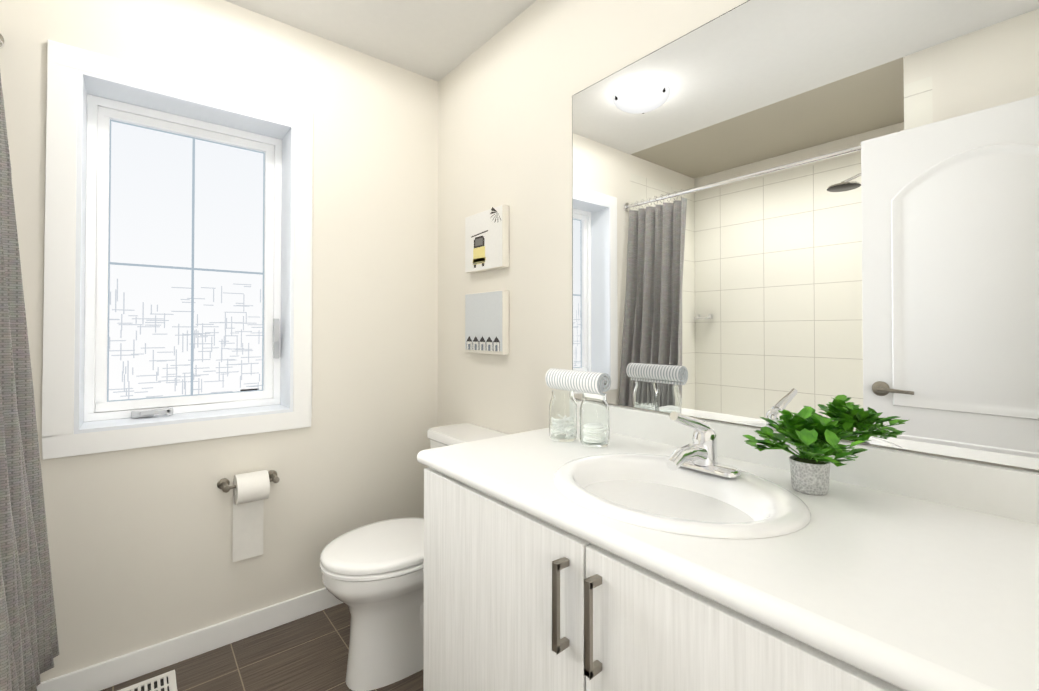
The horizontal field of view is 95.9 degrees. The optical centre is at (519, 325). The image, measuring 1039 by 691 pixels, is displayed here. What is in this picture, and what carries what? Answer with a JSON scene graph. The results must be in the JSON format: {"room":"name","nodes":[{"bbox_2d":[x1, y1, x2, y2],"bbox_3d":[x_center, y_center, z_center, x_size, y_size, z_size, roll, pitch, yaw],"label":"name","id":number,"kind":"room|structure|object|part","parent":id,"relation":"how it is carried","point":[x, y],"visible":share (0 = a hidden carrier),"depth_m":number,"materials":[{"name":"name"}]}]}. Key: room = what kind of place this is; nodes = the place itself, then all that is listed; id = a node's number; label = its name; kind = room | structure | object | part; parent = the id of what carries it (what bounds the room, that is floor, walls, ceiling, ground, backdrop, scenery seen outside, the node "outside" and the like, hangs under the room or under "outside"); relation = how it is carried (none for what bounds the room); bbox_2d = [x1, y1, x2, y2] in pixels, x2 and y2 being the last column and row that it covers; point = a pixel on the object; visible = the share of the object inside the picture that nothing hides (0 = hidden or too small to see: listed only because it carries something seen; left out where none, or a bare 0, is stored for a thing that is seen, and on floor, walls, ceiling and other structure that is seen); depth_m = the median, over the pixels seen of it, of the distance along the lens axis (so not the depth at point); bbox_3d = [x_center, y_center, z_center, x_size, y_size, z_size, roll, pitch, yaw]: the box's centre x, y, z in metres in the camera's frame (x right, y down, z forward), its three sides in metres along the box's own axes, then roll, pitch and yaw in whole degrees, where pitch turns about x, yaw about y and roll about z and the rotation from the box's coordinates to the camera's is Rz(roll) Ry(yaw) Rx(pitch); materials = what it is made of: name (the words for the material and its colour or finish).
{"room":"bathroom","nodes":[
{"label":"bathroom","id":0,"kind":"room"},
{"bbox_2d":[0,0,437,681],"bbox_3d":[-1.073,-0.014,2.007,1.665,2.440,0.300,1,-1,-39],"label":"wall","id":1,"kind":"structure","parent":0,"point":[140,540],"depth_m":1.88,"materials":[{"name":"paint"}]},
{"bbox_2d":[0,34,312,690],"bbox_3d":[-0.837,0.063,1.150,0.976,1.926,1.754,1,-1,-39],"label":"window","id":2,"kind":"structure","parent":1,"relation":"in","point":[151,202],"depth_m":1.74,"materials":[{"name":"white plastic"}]},
{"bbox_3d":[-1.099,-0.863,0.808,0.060,0.060,1.538,1,-1,-39],"label":"rod","id":3,"kind":"part","parent":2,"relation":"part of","materials":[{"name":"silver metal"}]},
{"bbox_3d":[-1.059,0.065,0.830,0.228,1.915,1.538,1,-1,-39],"label":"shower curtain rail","id":4,"kind":"part","parent":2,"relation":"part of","materials":[{"name":"grey fabric"}]},
{"bbox_3d":[-1.299,-0.234,1.864,0.632,1.151,0.070,1,-1,-39],"label":"frame","id":5,"kind":"part","parent":2,"relation":"part of","materials":[{"name":"white plastic"}]},
{"bbox_2d":[109,279,261,398],"bbox_3d":[-1.304,0.053,1.867,0.507,0.456,0.001,1,-1,-39],"label":"film","id":6,"kind":"object","parent":2,"relation":"attached to","point":[197,333],"visible":1,"depth_m":1.86,"materials":[{"name":"white plastic"}]},
{"bbox_3d":[-1.303,-0.234,1.868,0.506,1.031,0.004,1,-1,-39],"label":"window muntins","id":7,"kind":"part","parent":2,"relation":"part of","materials":[{"name":"white plastic"}]},
{"label":"glass","id":8,"kind":"part","parent":2,"relation":"part of","materials":[{"name":"clear glass"}]},
{"bbox_2d":[131,319,279,417],"bbox_3d":[-1.216,0.155,1.851,0.488,0.368,0.058,1,-1,-39],"label":"hardware piece","id":9,"kind":"object","parent":2,"relation":"attached to","point":[169,411],"visible":1,"depth_m":1.75,"materials":[{"name":"silver metal"}]},
{"bbox_2d":[240,388,258,390],"bbox_3d":[-1.147,0.275,1.993,0.070,0.007,0.001,1,-1,-39],"label":"label","id":10,"kind":"object","parent":2,"relation":"attached to","point":[249,389],"visible":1,"depth_m":1.99,"materials":[{"name":"metal"}]},
{"bbox_2d":[37,588,342,690],"bbox_3d":[-1.010,1.160,1.841,1.566,0.088,0.015,1,-1,-39],"label":"baseboard","id":11,"kind":"structure","parent":1,"relation":"attached to","point":[100,676],"depth_m":1.67,"materials":[{"name":"white wood"}]},
{"bbox_2d":[217,470,279,561],"bbox_3d":[-1.016,0.727,1.771,0.204,0.342,0.123,1,-1,-39],"label":"toilet paper holder","id":12,"kind":"object","parent":1,"relation":"attached to","point":[251,491],"visible":1,"depth_m":1.79,"materials":[{"name":"white paper"}]},
{"bbox_2d":[101,603,422,690],"bbox_3d":[-0.644,1.241,0.716,2.615,0.100,2.420,1,-1,-39],"label":"floor","id":13,"kind":"structure","parent":0,"point":[308,652],"depth_m":1.66,"materials":[{"name":"tile"}]},
{"bbox_2d":[118,670,177,690],"bbox_3d":[-1.273,1.196,1.475,0.312,0.006,0.140,1,-1,-39],"label":"floor vent","id":14,"kind":"object","parent":13,"relation":"in","point":[171,676],"visible":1,"depth_m":1.56,"materials":[{"name":"white metal"}]},
{"bbox_2d":[320,423,509,690],"bbox_3d":[-0.367,0.821,1.734,0.701,0.763,0.468,1,-1,-39],"label":"toilet","id":15,"kind":"object","parent":13,"relation":"on","point":[373,576],"visible":0.48,"depth_m":1.56,"materials":[{"name":"ceramic"}]},
{"bbox_3d":[-0.446,0.779,1.670,0.497,0.046,0.372,1,-1,-39],"label":"seat","id":16,"kind":"part","parent":15,"relation":"part of","materials":[{"name":"plastic"}]},
{"bbox_3d":[-0.178,0.640,1.890,0.213,0.398,0.468,1,-1,-39],"label":"tank","id":17,"kind":"part","parent":15,"relation":"part of","materials":[{"name":"ceramic"}]},
{"bbox_2d":[417,400,1038,690],"bbox_3d":[0.351,0.685,0.920,0.615,1.016,1.263,1,-1,-39],"label":"bathroom vanity","id":18,"kind":"object","parent":13,"relation":"on","point":[643,550],"visible":0.98,"depth_m":0.77,"materials":[{"name":"white wood"}]},
{"bbox_2d":[549,390,576,441],"bbox_3d":[0.127,0.262,1.367,0.082,0.139,0.082,1,-1,-39],"label":"jar","id":19,"kind":"object","parent":18,"relation":"on","point":[563,416],"visible":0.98,"depth_m":1.33,"materials":[{"name":"clear glass"}]},
{"bbox_2d":[545,368,610,395],"bbox_3d":[0.163,0.160,1.335,0.056,0.061,0.204,1,-1,-39],"label":"rolls","id":20,"kind":"object","parent":19,"relation":"on","point":[597,383],"visible":1,"depth_m":1.30,"materials":[{"name":"white fabric"}]},
{"bbox_2d":[580,393,609,447],"bbox_3d":[0.208,0.261,1.300,0.082,0.139,0.082,1,-1,-39],"label":"jar","id":21,"kind":"object","parent":18,"relation":"on","point":[594,422],"visible":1,"depth_m":1.27,"materials":[{"name":"clear glass"}]},
{"bbox_2d":[554,453,810,538],"bbox_3d":[0.300,0.386,0.948,0.424,0.138,0.500,1,-1,-39],"label":"sink","id":22,"kind":"object","parent":18,"relation":"in","point":[638,493],"depth_m":0.93,"materials":[{"name":"ceramic"}]},
{"bbox_2d":[666,411,740,477],"bbox_3d":[0.369,0.248,1.005,0.160,0.139,0.156,1,-1,-39],"label":"faucet","id":23,"kind":"object","parent":18,"relation":"on","point":[699,458],"depth_m":1.01,"materials":[{"name":"silver metal"}]},
{"bbox_2d":[742,406,867,494],"bbox_3d":[0.575,0.247,0.931,0.186,0.160,0.205,1,-1,-39],"label":"plant","id":24,"kind":"object","parent":18,"relation":"on","point":[810,436],"visible":1,"depth_m":0.91,"materials":[{"name":"green plant"}]},
{"bbox_3d":[0.576,0.297,0.931,0.070,0.060,0.070,1,-1,-39],"label":"pot","id":25,"kind":"part","parent":24,"relation":"part of","materials":[{"name":"grey stone"}]},
{"bbox_2d":[225,0,535,80],"bbox_3d":[-0.644,-1.299,0.745,2.615,0.100,2.420,1,-1,-39],"label":"ceiling","id":26,"kind":"structure","parent":0,"point":[437,40],"depth_m":1.92,"materials":[{"name":"paint"}]},
{"bbox_2d":[438,0,1038,471],"bbox_3d":[0.362,-0.020,1.486,0.100,2.440,2.320,1,-1,-39],"label":"wall","id":27,"kind":"structure","parent":0,"point":[504,104],"depth_m":1.83,"materials":[{"name":"paint"}]},
{"bbox_2d":[465,290,508,354],"bbox_3d":[-0.144,-0.009,1.997,0.034,0.260,0.280,1,-1,-39],"label":"picture","id":28,"kind":"object","parent":27,"relation":"attached to","point":[486,322],"visible":1,"depth_m":1.96,"materials":[{"name":"fabric"}]},
{"bbox_2d":[465,205,508,272],"bbox_3d":[-0.144,-0.361,2.001,0.034,0.253,0.280,1,-1,-39],"label":"picture","id":29,"kind":"object","parent":27,"relation":"attached to","point":[486,240],"visible":1,"depth_m":1.96,"materials":[{"name":"fabric"}]},
{"bbox_2d":[572,0,1038,469],"bbox_3d":[0.586,-0.278,1.128,0.005,1.046,1.270,1,-1,-39],"label":"mirror","id":30,"kind":"object","parent":27,"relation":"attached to","point":[827,209],"depth_m":1.02,"materials":[{"name":"clear glass"}]},
{"bbox_3d":[0.586,-0.278,1.128,0.005,1.046,1.270,1,-1,-39],"label":"mirror edge","id":31,"kind":"part","parent":30,"relation":"part of","materials":[{"name":"silver metal"}]}
]}

